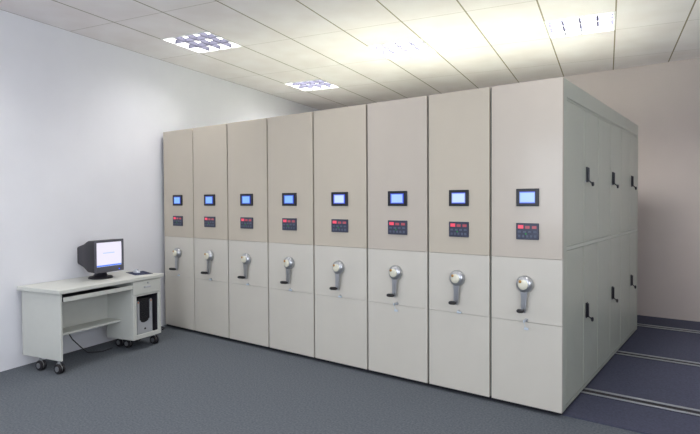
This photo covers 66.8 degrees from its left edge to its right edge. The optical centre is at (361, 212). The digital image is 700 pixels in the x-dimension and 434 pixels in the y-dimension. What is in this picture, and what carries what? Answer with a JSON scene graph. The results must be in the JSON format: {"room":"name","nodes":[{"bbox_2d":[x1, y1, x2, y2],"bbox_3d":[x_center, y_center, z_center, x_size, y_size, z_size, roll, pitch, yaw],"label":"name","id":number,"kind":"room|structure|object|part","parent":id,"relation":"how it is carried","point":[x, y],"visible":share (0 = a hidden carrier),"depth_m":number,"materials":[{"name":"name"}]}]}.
{"room":"archive storage room","nodes":[
{"label":"archive storage room","id":0,"kind":"room"},
{"bbox_2d":[0,9,319,371],"bbox_3d":[-2.844,-0.320,5.967,0.150,3.500,11.800,0,1,25],"label":"wall","id":1,"kind":"structure","parent":0,"point":[84,120],"depth_m":5.56,"materials":[{"name":"paint"}]},
{"bbox_2d":[0,325,641,433],"bbox_3d":[-1.536,1.510,4.676,11.700,0.120,10.600,1,1,36],"label":"floor","id":2,"kind":"structure","parent":0,"point":[187,381],"depth_m":4.11,"materials":[{"name":"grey carpet"}]},
{"bbox_2d":[17,271,163,373],"bbox_3d":[-2.691,1.061,5.390,0.601,0.761,1.225,0,1,25],"label":"computer desk","id":3,"kind":"object","parent":2,"relation":"on","point":[52,310],"visible":0.96,"depth_m":5.23,"materials":[{"name":"beige laminate"}]},
{"bbox_3d":[-2.934,1.035,4.871,0.540,0.606,0.020,0,1,25],"label":"panel","id":4,"kind":"part","parent":3,"relation":"part of","materials":[{"name":"beige laminate"}]},
{"bbox_3d":[-2.853,0.934,5.263,0.016,0.421,0.764,0,1,25],"label":"panel","id":5,"kind":"part","parent":3,"relation":"part of","materials":[{"name":"beige laminate"}]},
{"bbox_2d":[62,318,120,335],"bbox_3d":[-2.757,1.134,5.223,0.194,0.022,0.764,0,1,25],"label":"shelf","id":6,"kind":"object","parent":3,"relation":"attached to","point":[91,323],"depth_m":5.30,"materials":[{"name":"beige laminate"}]},
{"bbox_2d":[62,285,132,301],"bbox_3d":[-2.674,0.777,5.178,0.515,0.040,0.816,1,1,36],"label":"keyboard tray","id":7,"kind":"object","parent":3,"relation":"on","point":[67,297],"depth_m":5.17,"materials":[{"name":"grey wood"}]},
{"bbox_2d":[77,239,123,279],"bbox_3d":[-2.722,0.478,5.489,0.349,0.400,0.347,0,1,25],"label":"monitor","id":8,"kind":"object","parent":3,"relation":"on","point":[99,257],"visible":1,"depth_m":5.39,"materials":[{"name":"grey plastic"}]},
{"bbox_2d":[126,271,152,274],"bbox_3d":[-2.440,0.667,5.830,0.190,0.004,0.300,-1,2,-41],"label":"mouse pad","id":9,"kind":"object","parent":3,"relation":"on","point":[141,272],"visible":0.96,"depth_m":5.78,"materials":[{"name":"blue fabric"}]},
{"bbox_2d":[137,296,152,334],"bbox_3d":[-2.445,1.105,5.725,0.309,0.385,0.210,0,1,25],"label":"computer","id":10,"kind":"object","parent":3,"relation":"on","point":[144,303],"visible":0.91,"depth_m":5.66,"materials":[{"name":"black plastic"}]},
{"bbox_2d":[139,300,148,317],"bbox_3d":[-2.319,1.032,5.665,0.008,0.182,0.126,0,1,25],"label":"grille","id":11,"kind":"object","parent":10,"relation":"attached to","point":[143,304],"depth_m":5.66,"materials":[{"name":"black plastic"}]},
{"bbox_3d":[-2.274,0.785,5.619,0.018,0.136,0.368,0,1,25],"label":"drawer","id":12,"kind":"part","parent":3,"relation":"part of","materials":[{"name":"beige laminate"}]},
{"bbox_2d":[69,334,111,352],"bbox_3d":[-2.751,1.292,5.364,0.069,0.298,0.525,0,1,25],"label":"power cable","id":13,"kind":"object","parent":2,"relation":"on","point":[69,334],"visible":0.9,"depth_m":5.33,"materials":[{"name":"black plastic"}]},
{"bbox_2d":[0,0,699,109],"bbox_3d":[1.292,-1.863,4.124,10.160,0.020,15.600,0,1,25],"label":"ceiling","id":14,"kind":"structure","parent":0,"point":[477,44],"depth_m":5.69,"materials":[{"name":"white tile"}]},
{"bbox_2d":[161,31,242,52],"bbox_3d":[-1.751,-1.932,5.864,0.635,0.124,0.600,0,1,25],"label":"ceiling lamp","id":15,"kind":"object","parent":14,"relation":"attached to","point":[200,42],"visible":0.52,"depth_m":5.92,"materials":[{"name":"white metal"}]},
{"bbox_2d":[284,79,339,90],"bbox_3d":[-0.742,-1.982,8.041,0.635,0.124,0.600,0,1,25],"label":"ceiling lamp","id":16,"kind":"object","parent":14,"relation":"attached to","point":[319,84],"visible":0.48,"depth_m":8.11,"materials":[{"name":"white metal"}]},
{"bbox_2d":[368,39,436,58],"bbox_3d":[0.482,-1.949,6.151,0.635,0.124,0.600,0,1,25],"label":"ceiling lamp","id":17,"kind":"object","parent":14,"relation":"attached to","point":[413,47],"visible":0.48,"depth_m":6.22,"materials":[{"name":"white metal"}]},
{"bbox_2d":[544,11,615,37],"bbox_3d":[2.210,-1.940,5.351,0.635,0.124,0.600,0,1,25],"label":"ceiling lamp","id":18,"kind":"object","parent":14,"relation":"attached to","point":[601,22],"visible":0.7,"depth_m":5.42,"materials":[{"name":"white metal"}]},
{"bbox_2d":[341,58,699,321],"bbox_3d":[2.370,-0.389,8.057,9.150,3.500,0.150,1,1,36],"label":"wall","id":19,"kind":"structure","parent":0,"point":[663,99],"depth_m":6.83,"materials":[{"name":"paint"}]},
{"bbox_2d":[562,315,699,433],"bbox_3d":[1.770,1.401,6.003,7.350,0.012,3.940,1,1,36],"label":"floor","id":20,"kind":"structure","parent":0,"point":[659,381],"depth_m":4.41,"materials":[{"name":"grey carpet"}]},
{"bbox_2d":[163,128,196,331],"bbox_3d":[-1.350,0.183,7.548,0.610,2.388,3.144,1,1,36],"label":"shelving unit","id":21,"kind":"object","parent":20,"relation":"on","point":[178,144],"visible":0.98,"depth_m":6.35,"materials":[{"name":"beige metal"}]},
{"bbox_3d":[-2.194,-0.343,6.375,0.576,1.279,0.028,1,1,36],"label":"panel","id":22,"kind":"part","parent":21,"relation":"part of","materials":[{"name":"beige metal"}]},
{"bbox_3d":[-2.190,0.533,6.394,0.576,0.468,0.028,1,1,36],"label":"panel","id":23,"kind":"part","parent":21,"relation":"part of","materials":[{"name":"grey metal"}]},
{"bbox_3d":[-2.187,1.075,6.405,0.576,0.614,0.028,1,1,36],"label":"panel","id":24,"kind":"part","parent":21,"relation":"part of","materials":[{"name":"grey metal"}]},
{"bbox_2d":[193,124,230,339],"bbox_3d":[-0.857,0.188,7.185,0.608,2.388,3.144,1,1,36],"label":"shelving unit","id":25,"kind":"object","parent":20,"relation":"on","point":[210,143],"visible":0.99,"depth_m":6.00,"materials":[{"name":"beige metal"}]},
{"bbox_3d":[-1.709,-0.338,6.018,0.593,1.279,0.028,1,1,36],"label":"panel","id":26,"kind":"part","parent":25,"relation":"part of","materials":[{"name":"beige metal"}]},
{"bbox_3d":[-1.704,0.538,6.037,0.593,0.468,0.028,1,1,36],"label":"panel","id":27,"kind":"part","parent":25,"relation":"part of","materials":[{"name":"grey metal"}]},
{"bbox_3d":[-1.702,1.081,6.048,0.593,0.614,0.028,1,1,36],"label":"panel","id":28,"kind":"part","parent":25,"relation":"part of","materials":[{"name":"grey metal"}]},
{"bbox_2d":[314,104,368,370],"bbox_3d":[0.654,0.204,6.072,0.629,2.388,3.144,1,1,36],"label":"shelving unit","id":29,"kind":"object","parent":20,"relation":"on","point":[340,134],"visible":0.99,"depth_m":4.88,"materials":[{"name":"beige metal"}]},
{"bbox_3d":[-0.198,-0.322,4.906,0.614,1.279,0.028,1,1,36],"label":"panel","id":30,"kind":"part","parent":29,"relation":"part of","materials":[{"name":"beige metal"}]},
{"bbox_3d":[-0.194,0.554,4.924,0.614,0.468,0.028,1,1,36],"label":"panel","id":31,"kind":"part","parent":29,"relation":"part of","materials":[{"name":"grey metal"}]},
{"bbox_3d":[-0.191,1.097,4.936,0.614,0.614,0.028,1,1,36],"label":"panel","id":32,"kind":"part","parent":29,"relation":"part of","materials":[{"name":"grey metal"}]},
{"bbox_2d":[428,87,491,398],"bbox_3d":[1.621,0.214,5.360,0.536,2.388,3.144,1,1,36],"label":"shelving unit","id":33,"kind":"object","parent":20,"relation":"on","point":[459,121],"visible":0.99,"depth_m":4.18,"materials":[{"name":"beige metal"}]},
{"bbox_3d":[0.769,-0.312,4.194,0.522,1.279,0.028,1,1,36],"label":"panel","id":34,"kind":"part","parent":33,"relation":"part of","materials":[{"name":"beige metal"}]},
{"bbox_3d":[0.774,0.564,4.212,0.522,0.468,0.028,1,1,36],"label":"panel","id":35,"kind":"part","parent":33,"relation":"part of","materials":[{"name":"beige metal"}]},
{"bbox_3d":[0.776,1.107,4.223,0.522,0.614,0.028,1,1,36],"label":"panel","id":36,"kind":"part","parent":33,"relation":"part of","materials":[{"name":"grey metal"}]},
{"bbox_2d":[491,77,637,414],"bbox_3d":[2.079,0.219,5.036,0.578,2.388,3.164,1,1,36],"label":"shelving unit","id":37,"kind":"object","parent":20,"relation":"on","point":[564,162],"visible":1,"depth_m":3.96,"materials":[{"name":"beige metal"}]},
{"bbox_3d":[1.208,0.568,3.892,0.522,0.468,0.028,1,1,36],"label":"panel","id":38,"kind":"part","parent":37,"relation":"part of","materials":[{"name":"beige metal"}]},
{"bbox_3d":[1.211,1.111,3.903,0.522,0.614,0.028,1,1,36],"label":"panel","id":39,"kind":"part","parent":37,"relation":"part of","materials":[{"name":"grey metal"}]},
{"bbox_3d":[1.204,-0.307,3.874,0.522,1.279,0.028,1,1,36],"label":"panel","id":40,"kind":"part","parent":37,"relation":"part of","materials":[{"name":"beige metal"}]},
{"bbox_3d":[1.613,0.828,4.013,0.007,1.111,0.477,1,1,36],"label":"door","id":41,"kind":"part","parent":37,"relation":"part of","materials":[{"name":"grey metal"}]},
{"bbox_3d":[1.608,-0.282,3.990,0.007,1.038,0.477,1,1,36],"label":"door","id":42,"kind":"part","parent":37,"relation":"part of","materials":[{"name":"grey metal"}]},
{"bbox_3d":[1.821,0.787,4.271,0.021,0.124,0.052,1,1,36],"label":"handle","id":43,"kind":"part","parent":37,"relation":"part of","materials":[{"name":"black plastic"}]},
{"bbox_3d":[1.815,-0.302,4.248,0.021,0.124,0.052,1,1,36],"label":"handle","id":44,"kind":"part","parent":37,"relation":"part of","materials":[{"name":"black plastic"}]},
{"bbox_3d":[1.902,0.819,4.406,0.007,1.111,0.466,1,1,36],"label":"door","id":45,"kind":"part","parent":37,"relation":"part of","materials":[{"name":"grey metal"}]},
{"bbox_3d":[1.897,-0.291,4.383,0.007,1.038,0.466,1,1,36],"label":"door","id":46,"kind":"part","parent":37,"relation":"part of","materials":[{"name":"grey metal"}]},
{"bbox_3d":[2.329,1.378,4.994,0.006,0.025,2.900,1,1,36],"label":"rail","id":47,"kind":"part","parent":37,"relation":"part of","materials":[{"name":"grey metal"}]},
{"bbox_3d":[2.325,0.231,4.969,0.010,0.026,2.900,1,1,36],"label":"rail","id":48,"kind":"part","parent":37,"relation":"part of","materials":[{"name":"grey metal"}]},
{"bbox_3d":[2.319,-0.901,4.946,0.008,0.146,2.900,1,1,36],"label":"cornice","id":49,"kind":"part","parent":37,"relation":"part of","materials":[{"name":"grey metal"}]},
{"bbox_3d":[2.192,0.809,4.799,0.007,1.111,0.479,1,1,36],"label":"door","id":50,"kind":"part","parent":37,"relation":"part of","materials":[{"name":"grey metal"}]},
{"bbox_3d":[2.187,-0.301,4.776,0.007,1.038,0.479,1,1,36],"label":"door","id":51,"kind":"part","parent":37,"relation":"part of","materials":[{"name":"grey metal"}]},
{"bbox_3d":[2.400,0.768,5.058,0.021,0.124,0.052,1,1,36],"label":"handle","id":52,"kind":"part","parent":37,"relation":"part of","materials":[{"name":"black plastic"}]},
{"bbox_3d":[2.395,-0.322,5.035,0.021,0.124,0.052,1,1,36],"label":"handle","id":53,"kind":"part","parent":37,"relation":"part of","materials":[{"name":"black plastic"}]},
{"bbox_3d":[2.485,0.799,5.197,0.007,1.111,0.479,1,1,36],"label":"door","id":54,"kind":"part","parent":37,"relation":"part of","materials":[{"name":"grey metal"}]},
{"bbox_3d":[2.480,-0.311,5.174,0.007,1.038,0.479,1,1,36],"label":"door","id":55,"kind":"part","parent":37,"relation":"part of","materials":[{"name":"grey metal"}]},
{"bbox_3d":[2.776,0.790,5.592,0.007,1.111,0.469,1,1,36],"label":"door","id":56,"kind":"part","parent":37,"relation":"part of","materials":[{"name":"grey metal"}]},
{"bbox_3d":[2.770,-0.320,5.569,0.007,1.038,0.469,1,1,36],"label":"door","id":57,"kind":"part","parent":37,"relation":"part of","materials":[{"name":"grey metal"}]},
{"bbox_3d":[2.976,-0.341,5.824,0.021,0.124,0.052,1,1,36],"label":"handle","id":58,"kind":"part","parent":37,"relation":"part of","materials":[{"name":"black plastic"}]},
{"bbox_3d":[3.053,0.781,5.968,0.007,1.111,0.434,1,1,36],"label":"door","id":59,"kind":"part","parent":37,"relation":"part of","materials":[{"name":"grey metal"}]},
{"bbox_3d":[3.048,-0.330,5.945,0.007,1.038,0.434,1,1,36],"label":"door","id":60,"kind":"part","parent":37,"relation":"part of","materials":[{"name":"grey metal"}]},
{"bbox_2d":[581,388,699,416],"bbox_3d":[1.035,1.418,4.793,7.100,0.012,0.118,1,1,36],"label":"rail","id":61,"kind":"object","parent":20,"relation":"on","point":[670,407],"visible":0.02,"depth_m":3.99,"materials":[{"name":"black"}]},
{"bbox_2d":[227,118,270,348],"bbox_3d":[-0.358,0.194,6.818,0.623,2.388,3.144,1,1,36],"label":"shelving unit","id":62,"kind":"object","parent":61,"relation":"on","point":[247,140],"visible":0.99,"depth_m":5.63,"materials":[{"name":"beige metal"}]},
{"bbox_3d":[-1.210,-0.332,5.651,0.608,1.279,0.028,1,1,36],"label":"panel","id":63,"kind":"part","parent":62,"relation":"part of","materials":[{"name":"beige metal"}]},
{"bbox_3d":[-1.206,0.543,5.670,0.608,0.468,0.028,1,1,36],"label":"panel","id":64,"kind":"part","parent":62,"relation":"part of","materials":[{"name":"grey metal"}]},
{"bbox_3d":[-1.203,1.086,5.681,0.608,0.614,0.028,1,1,36],"label":"panel","id":65,"kind":"part","parent":62,"relation":"part of","materials":[{"name":"grey metal"}]},
{"bbox_2d":[268,112,315,358],"bbox_3d":[0.147,0.199,6.446,0.624,2.388,3.144,1,1,36],"label":"shelving unit","id":66,"kind":"object","parent":61,"relation":"on","point":[290,137],"visible":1,"depth_m":5.26,"materials":[{"name":"beige metal"}]},
{"bbox_3d":[-0.705,-0.327,5.279,0.610,1.279,0.028,1,1,36],"label":"panel","id":67,"kind":"part","parent":66,"relation":"part of","materials":[{"name":"beige metal"}]},
{"bbox_3d":[-0.701,0.548,5.298,0.610,0.468,0.028,1,1,36],"label":"panel","id":68,"kind":"part","parent":66,"relation":"part of","materials":[{"name":"grey metal"}]},
{"bbox_3d":[-0.698,1.091,5.309,0.610,0.614,0.028,1,1,36],"label":"panel","id":69,"kind":"part","parent":66,"relation":"part of","materials":[{"name":"grey metal"}]},
{"bbox_2d":[367,96,429,384],"bbox_3d":[1.157,0.209,5.703,0.612,2.388,3.144,1,1,36],"label":"shelving unit","id":70,"kind":"object","parent":61,"relation":"on","point":[398,130],"visible":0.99,"depth_m":4.51,"materials":[{"name":"beige metal"}]},
{"bbox_3d":[0.304,-0.317,4.536,0.597,1.279,0.028,1,1,36],"label":"panel","id":71,"kind":"part","parent":70,"relation":"part of","materials":[{"name":"beige metal"}]},
{"bbox_3d":[0.309,0.559,4.554,0.597,0.468,0.028,1,1,36],"label":"panel","id":72,"kind":"part","parent":70,"relation":"part of","materials":[{"name":"grey metal"}]},
{"bbox_3d":[0.311,1.102,4.566,0.597,0.614,0.028,1,1,36],"label":"panel","id":73,"kind":"part","parent":70,"relation":"part of","materials":[{"name":"grey metal"}]},
{"bbox_2d":[615,351,699,366],"bbox_3d":[1.812,1.392,5.848,7.100,0.012,0.118,1,1,36],"label":"rail","id":74,"kind":"object","parent":20,"relation":"on","point":[657,358],"visible":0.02,"depth_m":5.08,"materials":[{"name":"black"}]},
{"bbox_2d":[637,323,699,333],"bbox_3d":[2.654,1.364,6.991,7.100,0.012,0.118,1,1,36],"label":"rail","id":75,"kind":"object","parent":20,"relation":"on","point":[638,324],"visible":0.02,"depth_m":6.26,"materials":[{"name":"black metal"}]}
]}

